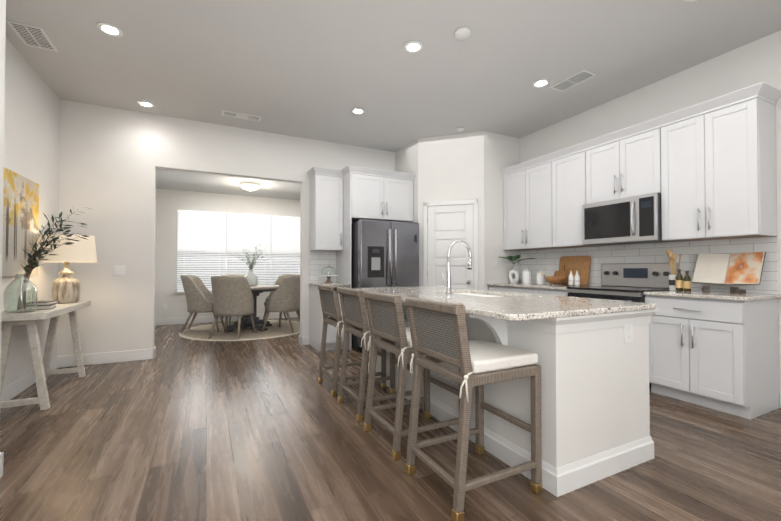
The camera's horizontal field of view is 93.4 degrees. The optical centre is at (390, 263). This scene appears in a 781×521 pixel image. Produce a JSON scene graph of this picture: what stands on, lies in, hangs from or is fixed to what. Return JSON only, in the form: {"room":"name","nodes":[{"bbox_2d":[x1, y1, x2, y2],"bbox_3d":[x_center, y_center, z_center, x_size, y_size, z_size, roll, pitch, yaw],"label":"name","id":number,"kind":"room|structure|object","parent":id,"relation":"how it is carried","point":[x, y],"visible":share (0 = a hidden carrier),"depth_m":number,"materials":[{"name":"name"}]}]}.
{"room":"kitchen","nodes":[
{"label":"kitchen","id":0,"kind":"room"},
{"bbox_2d":[0,0,5,383],"bbox_3d":[-3.127,-0.381,1.421,2.346,3.050,0.125,0,-1,-27],"label":"wall","id":1,"kind":"structure","parent":0,"point":[2,46],"depth_m":1.98,"materials":[{"name":"paint"}]},
{"bbox_2d":[0,452,3,477],"bbox_3d":[-2.319,1.085,1.881,0.500,0.130,0.014,0,-1,-27],"label":"baseboard","id":2,"kind":"structure","parent":1,"relation":"attached to","point":[1,453],"depth_m":1.98,"materials":[{"name":"white wood"}]},
{"bbox_2d":[1,38,59,388],"bbox_3d":[-3.228,-0.360,2.960,0.120,3.050,2.900,0,-1,-27],"label":"wall","id":3,"kind":"structure","parent":0,"point":[32,127],"depth_m":3.52,"materials":[{"name":"paint"}]},
{"bbox_2d":[2,167,38,275],"bbox_3d":[-3.275,-0.336,3.218,0.024,0.890,0.885,0,-1,-27],"label":"canvas painting","id":4,"kind":"object","parent":3,"relation":"attached to","point":[20,211],"visible":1,"depth_m":3.23},
{"bbox_2d":[0,356,58,400],"bbox_3d":[-3.161,1.100,2.956,0.014,0.130,2.690,0,-1,-27],"label":"baseboard","id":5,"kind":"structure","parent":3,"relation":"attached to","point":[15,388],"depth_m":3.33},
{"bbox_2d":[57,99,394,355],"bbox_3d":[-1.872,-0.329,5.190,4.300,3.050,0.120,0,-1,-27],"label":"wall","id":6,"kind":"structure","parent":0,"point":[111,160],"depth_m":4.49,"materials":[{"name":"paint"}]},
{"bbox_2d":[59,347,155,367],"bbox_3d":[-3.334,1.120,4.365,0.904,0.130,0.014,0,-1,-27],"label":"baseboard","id":7,"kind":"structure","parent":6,"relation":"attached to","point":[142,354],"depth_m":4.36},
{"bbox_2d":[113,265,124,274],"bbox_3d":[-3.256,0.086,4.419,0.115,0.115,0.011,0,-1,-27],"label":"light switch","id":8,"kind":"object","parent":6,"relation":"attached to","point":[119,269],"depth_m":4.42,"materials":[{"name":"white plastic"}]},
{"bbox_2d":[299,335,308,343],"bbox_3d":[-0.678,1.140,5.841,1.544,0.130,0.014,0,-1,-27],"label":"baseboard","id":9,"kind":"structure","parent":6,"relation":"attached to","point":[302,339],"depth_m":5.40,"materials":[{"name":"white wood"}]},
{"bbox_2d":[309,251,335,281],"bbox_3d":[-1.016,0.051,5.540,0.409,0.469,0.008,0,-1,-27],"label":"tile backsplash","id":10,"kind":"structure","parent":6,"relation":"attached to","point":[319,261],"depth_m":5.52,"materials":[{"name":"white tile"}]},
{"bbox_2d":[310,169,345,250],"bbox_3d":[-0.943,-0.756,5.406,0.410,1.140,0.330,0,-1,-27],"label":"upper cabinet","id":11,"kind":"object","parent":6,"relation":"attached to","point":[326,185],"depth_m":5.26,"materials":[{"name":"white wood"}]},
{"bbox_2d":[346,165,413,222],"bbox_3d":[-0.233,-0.976,5.608,0.991,0.695,0.610,0,-1,-27],"label":"upper cabinet","id":12,"kind":"object","parent":6,"relation":"attached to","point":[381,195],"depth_m":5.32,"materials":[{"name":"white wood"}]},
{"bbox_2d":[155,188,299,318],"bbox_3d":[-1.751,-0.327,5.329,4.240,3.050,0.021,0,-1,-27],"label":"wall","id":13,"kind":"structure","parent":0,"point":[169,203],"depth_m":4.81,"materials":[{"name":"paint"}]},
{"bbox_2d":[162,304,166,309],"bbox_3d":[-4.477,0.870,7.290,0.070,0.110,0.005,0,-1,-27],"label":"outlet","id":14,"kind":"object","parent":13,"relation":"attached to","point":[164,306],"depth_m":7.29,"materials":[{"name":"white plastic"}]},
{"bbox_2d":[175,210,298,292],"bbox_3d":[-3.091,-0.230,8.034,2.780,1.670,0.140,0,-1,-27],"label":"window","id":15,"kind":"structure","parent":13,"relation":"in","point":[226,247],"depth_m":7.83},
{"bbox_2d":[177,210,299,290],"bbox_3d":[-3.062,-0.245,7.976,2.696,1.630,0.066,0,-1,-27],"label":"window blinds","id":16,"kind":"object","parent":15,"relation":"attached to","point":[201,252],"visible":0.69,"depth_m":7.85,"materials":[{"name":"white plastic"}]},
{"bbox_2d":[156,169,299,199],"bbox_3d":[-2.461,-1.532,6.768,4.200,0.100,3.200,0,-1,-27],"label":"ceiling","id":17,"kind":"structure","parent":0,"point":[189,181],"depth_m":6.92,"materials":[{"name":"paint"}]},
{"bbox_2d":[240,182,259,190],"bbox_3d":[-2.604,-1.405,6.829,0.356,0.151,0.356,0,-1,-27],"label":"flush-mount ceiling light","id":18,"kind":"object","parent":17,"relation":"attached to","point":[249,186],"visible":1,"depth_m":6.72,"materials":[{"name":"white glass"}]},
{"bbox_2d":[0,317,780,520],"bbox_3d":[-0.907,1.190,2.924,7.680,0.050,11.400,0,-1,-27],"label":"floor","id":19,"kind":"structure","parent":0,"point":[177,428],"depth_m":2.19,"materials":[{"name":"brown wood"}]},
{"bbox_2d":[0,300,90,410],"bbox_3d":[-3.111,0.781,3.310,0.384,0.783,1.210,0,-1,-27],"label":"console table","id":20,"kind":"object","parent":19,"relation":"on","point":[10,321],"visible":0.96,"depth_m":2.91,"materials":[{"name":"brown wood"}]},
{"bbox_2d":[26,300,57,309],"bbox_3d":[-2.969,0.357,3.138,0.175,0.060,0.227,1,-1,-33],"label":"books","id":21,"kind":"object","parent":20,"relation":"on","point":[44,305],"visible":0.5,"depth_m":3.07,"materials":[{"name":"beige paper"}]},
{"bbox_2d":[3,207,89,312],"bbox_3d":[-2.792,-0.047,3.096,0.556,0.867,0.532,0,-1,-27],"label":"glass vase","id":22,"kind":"object","parent":20,"relation":"on","point":[33,263],"visible":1,"depth_m":2.92,"materials":[{"name":"clear glass"}]},
{"bbox_2d":[36,233,96,303],"bbox_3d":[-3.207,0.059,3.646,0.470,0.669,0.470,0,-1,-27],"label":"table lamp","id":23,"kind":"object","parent":20,"relation":"on","point":[66,288],"visible":0.96,"depth_m":3.56,"materials":[{"name":"fabric"}]},
{"bbox_2d":[155,312,297,325],"bbox_3d":[-3.084,1.170,7.977,4.000,0.130,0.014,0,-1,-27],"label":"baseboard","id":24,"kind":"structure","parent":19,"relation":"on","point":[204,319],"depth_m":7.59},
{"bbox_2d":[179,320,299,340],"bbox_3d":[-2.604,1.211,6.793,2.260,0.012,2.260,0,-1,-27],"label":"round jute rug","id":25,"kind":"object","parent":19,"relation":"on","point":[202,332],"visible":0.62,"depth_m":6.38,"materials":[{"name":"beige wicker"}]},
{"bbox_2d":[180,275,224,333],"bbox_3d":[-3.356,0.705,6.540,0.682,0.990,0.626,0,-1,-15],"label":"dining chair","id":26,"kind":"object","parent":25,"relation":"on","point":[199,296],"visible":0.83,"depth_m":6.29,"materials":[{"name":"fabric"}]},
{"bbox_2d":[208,276,255,338],"bbox_3d":[-2.588,0.698,6.005,0.626,0.990,0.682,0,-1,2],"label":"dining chair","id":27,"kind":"object","parent":25,"relation":"on","point":[232,295],"visible":0.98,"depth_m":5.80,"materials":[{"name":"fabric"}]},
{"bbox_2d":[220,274,245,324],"bbox_3d":[-3.092,0.717,7.427,0.626,0.990,0.682,1,-1,-41],"label":"dining chair","id":28,"kind":"object","parent":25,"relation":"on","point":[241,275],"visible":0.04,"depth_m":7.63,"materials":[{"name":"fabric"}]},
{"bbox_2d":[224,285,278,331],"bbox_3d":[-2.604,0.814,6.798,1.200,0.782,1.200,-1,-1,35],"label":"round dining table","id":29,"kind":"object","parent":25,"relation":"on","point":[246,319],"visible":0.62,"depth_m":6.63,"materials":[{"name":"brown wood"}]},
{"bbox_2d":[229,238,269,285],"bbox_3d":[-2.547,-0.032,6.749,0.769,0.906,0.684,0,-1,-27],"label":"vase","id":30,"kind":"object","parent":29,"relation":"on","point":[251,277],"visible":0.98,"depth_m":6.74,"materials":[{"name":"grey ceramic"}]},
{"bbox_2d":[262,275,299,332],"bbox_3d":[-1.842,0.706,6.575,0.682,0.990,0.626,0,-1,16],"label":"dining chair","id":31,"kind":"object","parent":25,"relation":"on","point":[285,297],"visible":0.75,"depth_m":6.32,"materials":[{"name":"fabric"}]},
{"bbox_2d":[263,274,299,320],"bbox_3d":[-2.156,0.718,7.456,0.626,0.990,0.682,-1,-1,33],"label":"dining chair","id":32,"kind":"object","parent":25,"relation":"on","point":[277,282],"visible":0.19,"depth_m":7.63,"materials":[{"name":"fabric"}]},
{"bbox_2d":[309,285,349,350],"bbox_3d":[-0.873,0.755,5.244,0.409,0.884,0.646,0,-1,-27],"label":"base cabinet","id":33,"kind":"object","parent":19,"relation":"on","point":[315,319],"visible":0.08,"depth_m":5.06,"materials":[{"name":"white wood"}]},
{"bbox_2d":[308,282,349,285],"bbox_3d":[-0.884,0.298,5.251,0.429,0.030,0.635,0,-1,-27],"label":"countertop","id":34,"kind":"structure","parent":33,"relation":"on","point":[330,284],"depth_m":5.08,"materials":[{"name":"stone"}]},
{"bbox_2d":[319,266,337,282],"bbox_3d":[-0.883,0.149,5.264,0.280,0.266,0.280,0,-1,-27],"label":"dome","id":35,"kind":"object","parent":34,"relation":"on","point":[328,278],"visible":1,"depth_m":5.23,"materials":[{"name":"clear glass"}]},
{"bbox_2d":[336,173,351,349],"bbox_3d":[-0.686,-0.026,5.368,0.020,2.450,0.610,0,-1,-27],"label":"end panel","id":36,"kind":"object","parent":19,"relation":"on","point":[343,264],"visible":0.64,"depth_m":5.23,"materials":[{"name":"white wood"}]},
{"bbox_2d":[317,284,386,396],"bbox_3d":[-0.378,0.691,3.548,0.536,0.969,0.499,0,-1,-27],"label":"stool","id":37,"kind":"object","parent":19,"relation":"on","point":[329,300],"visible":0.65,"depth_m":3.44,"materials":[{"name":"wood"}]},
{"bbox_2d":[338,287,419,421],"bbox_3d":[-0.103,0.683,3.018,0.536,0.969,0.499,0,-1,-26],"label":"stool","id":38,"kind":"object","parent":19,"relation":"on","point":[353,308],"visible":0.65,"depth_m":2.90,"materials":[{"name":"wood"}]},
{"bbox_2d":[351,219,418,350],"bbox_3d":[-0.162,0.312,5.422,0.910,1.775,0.897,0,-1,-27],"label":"refrigerator","id":39,"kind":"object","parent":19,"relation":"on","point":[384,253],"visible":0.5,"depth_m":5.05,"materials":[{"name":"metal"}]},
{"bbox_2d":[363,291,460,460],"bbox_3d":[0.155,0.676,2.480,0.536,0.969,0.499,0,-1,-27],"label":"stool","id":40,"kind":"object","parent":19,"relation":"on","point":[386,319],"visible":0.81,"depth_m":2.35,"materials":[{"name":"wicker"}]},
{"bbox_2d":[405,296,541,520],"bbox_3d":[0.422,0.668,1.946,0.536,0.969,0.499,0,-1,-27],"label":"stool","id":41,"kind":"object","parent":19,"relation":"on","point":[438,331],"visible":1,"depth_m":1.83,"materials":[{"name":"wicker"}]},
{"bbox_2d":[489,286,528,293],"bbox_3d":[1.843,0.750,4.884,0.610,0.884,0.898,0,-1,-27],"label":"base cabinet","id":42,"kind":"object","parent":19,"relation":"on","point":[492,288],"depth_m":4.79,"materials":[{"name":"white wood"}]},
{"bbox_2d":[487,283,780,300],"bbox_3d":[2.250,0.281,4.048,0.635,0.030,2.768,0,-1,-27],"label":"countertop","id":43,"kind":"structure","parent":42,"relation":"on","point":[724,295],"depth_m":3.07,"materials":[{"name":"stone"}]},
{"bbox_2d":[499,255,534,282],"bbox_3d":[1.735,0.081,5.183,0.430,0.404,0.389,0,-1,-27],"label":"ring vase","id":44,"kind":"object","parent":43,"relation":"on","point":[513,271],"visible":1,"depth_m":5.17,"materials":[{"name":"white ceramic"}]},
{"bbox_2d":[522,269,531,283],"bbox_3d":[1.862,0.177,5.025,0.127,0.203,0.127,1,-1,-33],"label":"ceramic canister","id":45,"kind":"object","parent":43,"relation":"on","point":[527,276],"depth_m":4.98,"materials":[{"name":"white ceramic"}]},
{"bbox_2d":[536,271,544,283],"bbox_3d":[1.970,0.190,4.833,0.107,0.173,0.107,1,-1,-33],"label":"ceramic canister","id":46,"kind":"object","parent":43,"relation":"on","point":[540,278],"depth_m":4.79,"materials":[{"name":"white ceramic"}]},
{"bbox_2d":[539,272,564,284],"bbox_3d":[2.013,0.190,4.553,0.276,0.167,0.224,0,-1,-27],"label":"bowl","id":47,"kind":"object","parent":43,"relation":"on","point":[555,280],"visible":1,"depth_m":4.50,"materials":[{"name":"brown wood"}]},
{"bbox_2d":[554,265,569,284],"bbox_3d":[2.173,0.144,4.666,0.072,0.247,0.220,0,-1,-27],"label":"cutting board","id":48,"kind":"object","parent":43,"relation":"on","point":[563,273],"visible":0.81,"depth_m":4.64,"materials":[{"name":"brown wood"}]},
{"bbox_2d":[567,269,580,285],"bbox_3d":[2.179,0.168,4.368,0.084,0.200,0.174,0,-1,-27],"label":"bottles","id":49,"kind":"object","parent":43,"relation":"on","point":[572,280],"visible":1,"depth_m":4.34,"materials":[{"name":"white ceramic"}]},
{"bbox_2d":[559,256,590,284],"bbox_3d":[2.279,0.089,4.575,0.076,0.359,0.420,0,-1,-27],"label":"cutting board","id":50,"kind":"object","parent":43,"relation":"on","point":[582,263],"visible":0.69,"depth_m":4.50,"materials":[{"name":"brown wood"}]},
{"bbox_2d":[666,249,681,290],"bbox_3d":[2.667,0.061,3.463,0.127,0.391,0.119,0,-1,-27],"label":"utensil crock","id":51,"kind":"object","parent":43,"relation":"on","point":[672,258],"visible":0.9,"depth_m":3.45,"materials":[{"name":"beige wood"}]},
{"bbox_2d":[675,269,690,291],"bbox_3d":[2.662,0.156,3.346,0.054,0.200,0.113,1,-1,-36],"label":"oil bottles","id":52,"kind":"object","parent":43,"relation":"on","point":[682,283],"visible":0.94,"depth_m":3.34,"materials":[{"name":"glass"}]},
{"bbox_2d":[702,286,709,291],"bbox_3d":[2.783,0.227,3.248,0.046,0.055,0.101,-1,-1,33],"label":"block","id":53,"kind":"object","parent":43,"relation":"on","point":[705,288],"depth_m":3.21,"materials":[{"name":"brown wood"}]},
{"bbox_2d":[730,287,745,293],"bbox_3d":[2.881,0.224,3.051,0.101,0.055,0.046,0,-1,-3],"label":"block","id":54,"kind":"object","parent":43,"relation":"on","point":[734,290],"depth_m":3.03,"materials":[{"name":"brown wood"}]},
{"bbox_2d":[692,252,765,284],"bbox_3d":[2.922,0.048,3.192,0.160,0.282,0.461,0,-1,-27],"label":"open cookbook","id":55,"kind":"object","parent":54,"relation":"on","point":[734,269],"visible":0.98,"depth_m":3.17,"materials":[{"name":"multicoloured paper"}]},
{"bbox_2d":[368,293,657,496],"bbox_3d":[0.552,0.724,3.013,1.104,0.884,2.423,0,-1,-27],"label":"kitchen island","id":56,"kind":"object","parent":19,"relation":"on","point":[595,413],"visible":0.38,"depth_m":2.02,"materials":[{"name":"paint"}]},
{"bbox_2d":[350,286,655,320],"bbox_3d":[0.526,0.267,3.010,1.170,0.030,2.450,0,-1,-27],"label":"island countertop","id":57,"kind":"structure","parent":56,"relation":"on","point":[511,306],"depth_m":2.20,"materials":[{"name":"stone"}]},
{"bbox_2d":[442,240,471,293],"bbox_3d":[0.559,0.030,3.096,0.253,0.447,0.116,0,-1,-27],"label":"faucet","id":58,"kind":"object","parent":57,"relation":"on","point":[447,284],"visible":1,"depth_m":3.03,"materials":[{"name":"metal"}]},
{"bbox_2d":[529,288,568,296],"bbox_3d":[2.104,0.743,4.362,0.610,0.884,0.516,0,-1,-27],"label":"base cabinet","id":59,"kind":"object","parent":19,"relation":"on","point":[531,290],"depth_m":4.25,"materials":[{"name":"white wood"}]},
{"bbox_2d":[566,263,678,391],"bbox_3d":[2.336,0.589,3.765,0.705,1.175,0.760,0,-1,-27],"label":"range","id":60,"kind":"object","parent":19,"relation":"on","point":[628,282],"visible":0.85,"depth_m":3.78,"materials":[{"name":"metal"}]},
{"bbox_2d":[645,295,779,418],"bbox_3d":[2.713,0.726,3.142,0.610,0.884,0.684,0,-1,-27],"label":"base cabinet","id":61,"kind":"object","parent":19,"relation":"on","point":[720,355],"depth_m":2.90,"materials":[{"name":"white wood"}]},
{"bbox_2d":[6,0,780,151],"bbox_3d":[-0.192,-1.955,1.536,7.680,0.100,8.200,0,-1,-27],"label":"ceiling","id":62,"kind":"structure","parent":0,"point":[320,70],"depth_m":3.35,"materials":[{"name":"paint"}]},
{"bbox_2d":[6,20,58,51],"bbox_3d":[-2.964,-1.877,3.057,0.220,0.012,0.360,0,-1,-27],"label":"ceiling vent","id":63,"kind":"object","parent":62,"relation":"in","point":[33,36],"depth_m":3.03,"materials":[{"name":"white metal"}]},
{"bbox_2d":[96,22,122,36],"bbox_3d":[-2.257,-1.876,2.962,0.176,0.010,0.176,0,-1,-27],"label":"recessed light","id":64,"kind":"object","parent":62,"relation":"in","point":[110,29],"visible":1,"depth_m":2.96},
{"bbox_2d":[137,101,154,107],"bbox_3d":[-2.861,-1.857,4.304,0.176,0.010,0.176,0,-1,-27],"label":"recessed light","id":65,"kind":"object","parent":62,"relation":"in","point":[146,104],"visible":1,"depth_m":4.31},
{"bbox_2d":[221,110,260,121],"bbox_3d":[-1.881,-1.855,4.648,0.460,0.012,0.160,0,-1,-27],"label":"ceiling vent","id":66,"kind":"object","parent":62,"relation":"in","point":[224,113],"depth_m":4.63,"materials":[{"name":"white metal"}]},
{"bbox_2d":[351,108,364,113],"bbox_3d":[-0.396,-1.855,4.495,0.176,0.010,0.176,0,-1,-27],"label":"recessed light","id":67,"kind":"object","parent":62,"relation":"in","point":[357,111],"visible":0.98,"depth_m":4.49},
{"bbox_2d":[403,41,422,52],"bbox_3d":[0.198,-1.873,3.194,0.176,0.010,0.176,0,-1,-27],"label":"recessed light","id":68,"kind":"object","parent":62,"relation":"in","point":[413,47],"visible":1,"depth_m":3.19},
{"bbox_2d":[455,27,470,39],"bbox_3d":[0.586,-1.867,2.997,0.129,0.033,0.129,1,-1,-33],"label":"smoke detector","id":69,"kind":"object","parent":62,"relation":"attached to","point":[462,33],"depth_m":2.97,"materials":[{"name":"white plastic"}]},
{"bbox_2d":[532,79,549,87],"bbox_3d":[1.562,-1.864,3.819,0.176,0.010,0.176,0,-1,-27],"label":"recessed light","id":70,"kind":"object","parent":62,"relation":"in","point":[540,83],"visible":0.98,"depth_m":3.82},
{"bbox_2d":[550,70,596,91],"bbox_3d":[1.871,-1.867,3.783,0.200,0.012,0.400,0,-1,-27],"label":"ceiling vent","id":71,"kind":"object","parent":62,"relation":"in","point":[583,75],"depth_m":3.76,"materials":[{"name":"white metal"}]},
{"bbox_2d":[395,131,519,289],"bbox_3d":[0.971,-0.320,5.822,1.350,3.050,1.530,0,-1,-27],"label":"wall","id":72,"kind":"structure","parent":0,"point":[465,166],"depth_m":5.28,"materials":[{"name":"paint"}]},
{"bbox_2d":[423,199,477,289],"bbox_3d":[0.854,0.151,5.266,0.567,2.092,0.567,0,-1,-27],"label":"door","id":73,"kind":"structure","parent":72,"relation":"attached to","point":[444,227],"depth_m":5.27,"materials":[{"name":"white wood"}]},
{"bbox_2d":[520,30,780,391],"bbox_3d":[3.118,-0.357,3.167,0.120,3.050,8.200,0,-1,-27],"label":"wall","id":74,"kind":"structure","parent":0,"point":[751,63],"depth_m":3.58,"materials":[{"name":"paint"}]},
{"bbox_2d":[500,158,547,249],"bbox_3d":[1.968,-0.763,4.967,0.330,1.140,0.898,0,-1,-27],"label":"upper cabinet","id":75,"kind":"object","parent":74,"relation":"attached to","point":[523,185],"depth_m":4.94,"materials":[{"name":"white wood"}]},
{"bbox_2d":[544,142,601,248],"bbox_3d":[2.243,-0.770,4.418,0.330,1.140,0.578,0,-1,-27],"label":"upper cabinet","id":76,"kind":"object","parent":74,"relation":"attached to","point":[567,173],"depth_m":4.36,"materials":[{"name":"white wood"}]},
{"bbox_2d":[592,118,659,202],"bbox_3d":[2.515,-1.003,3.876,0.330,0.689,0.764,0,-1,-27],"label":"upper cabinet","id":77,"kind":"object","parent":74,"relation":"attached to","point":[625,163],"depth_m":3.74,"materials":[{"name":"white wood"}]},
{"bbox_2d":[582,192,673,245],"bbox_3d":[2.461,-0.432,3.841,0.451,0.445,0.756,0,-1,-27],"label":"microwave","id":78,"kind":"object","parent":77,"relation":"attached to","point":[637,219],"visible":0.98,"depth_m":3.70,"materials":[{"name":"metal"}]},
{"bbox_2d":[520,236,777,293],"bbox_3d":[2.524,0.033,4.205,0.008,0.469,2.738,0,-1,-27],"label":"tile backsplash","id":79,"kind":"structure","parent":74,"relation":"attached to","point":[546,261],"depth_m":3.68,"materials":[{"name":"white tile"}]},
{"bbox_2d":[660,86,779,241],"bbox_3d":[2.824,-0.786,3.253,0.330,1.140,0.746,0,-1,-27],"label":"upper cabinet","id":80,"kind":"object","parent":74,"relation":"attached to","point":[706,169],"depth_m":3.05,"materials":[{"name":"white wood"}]}
]}

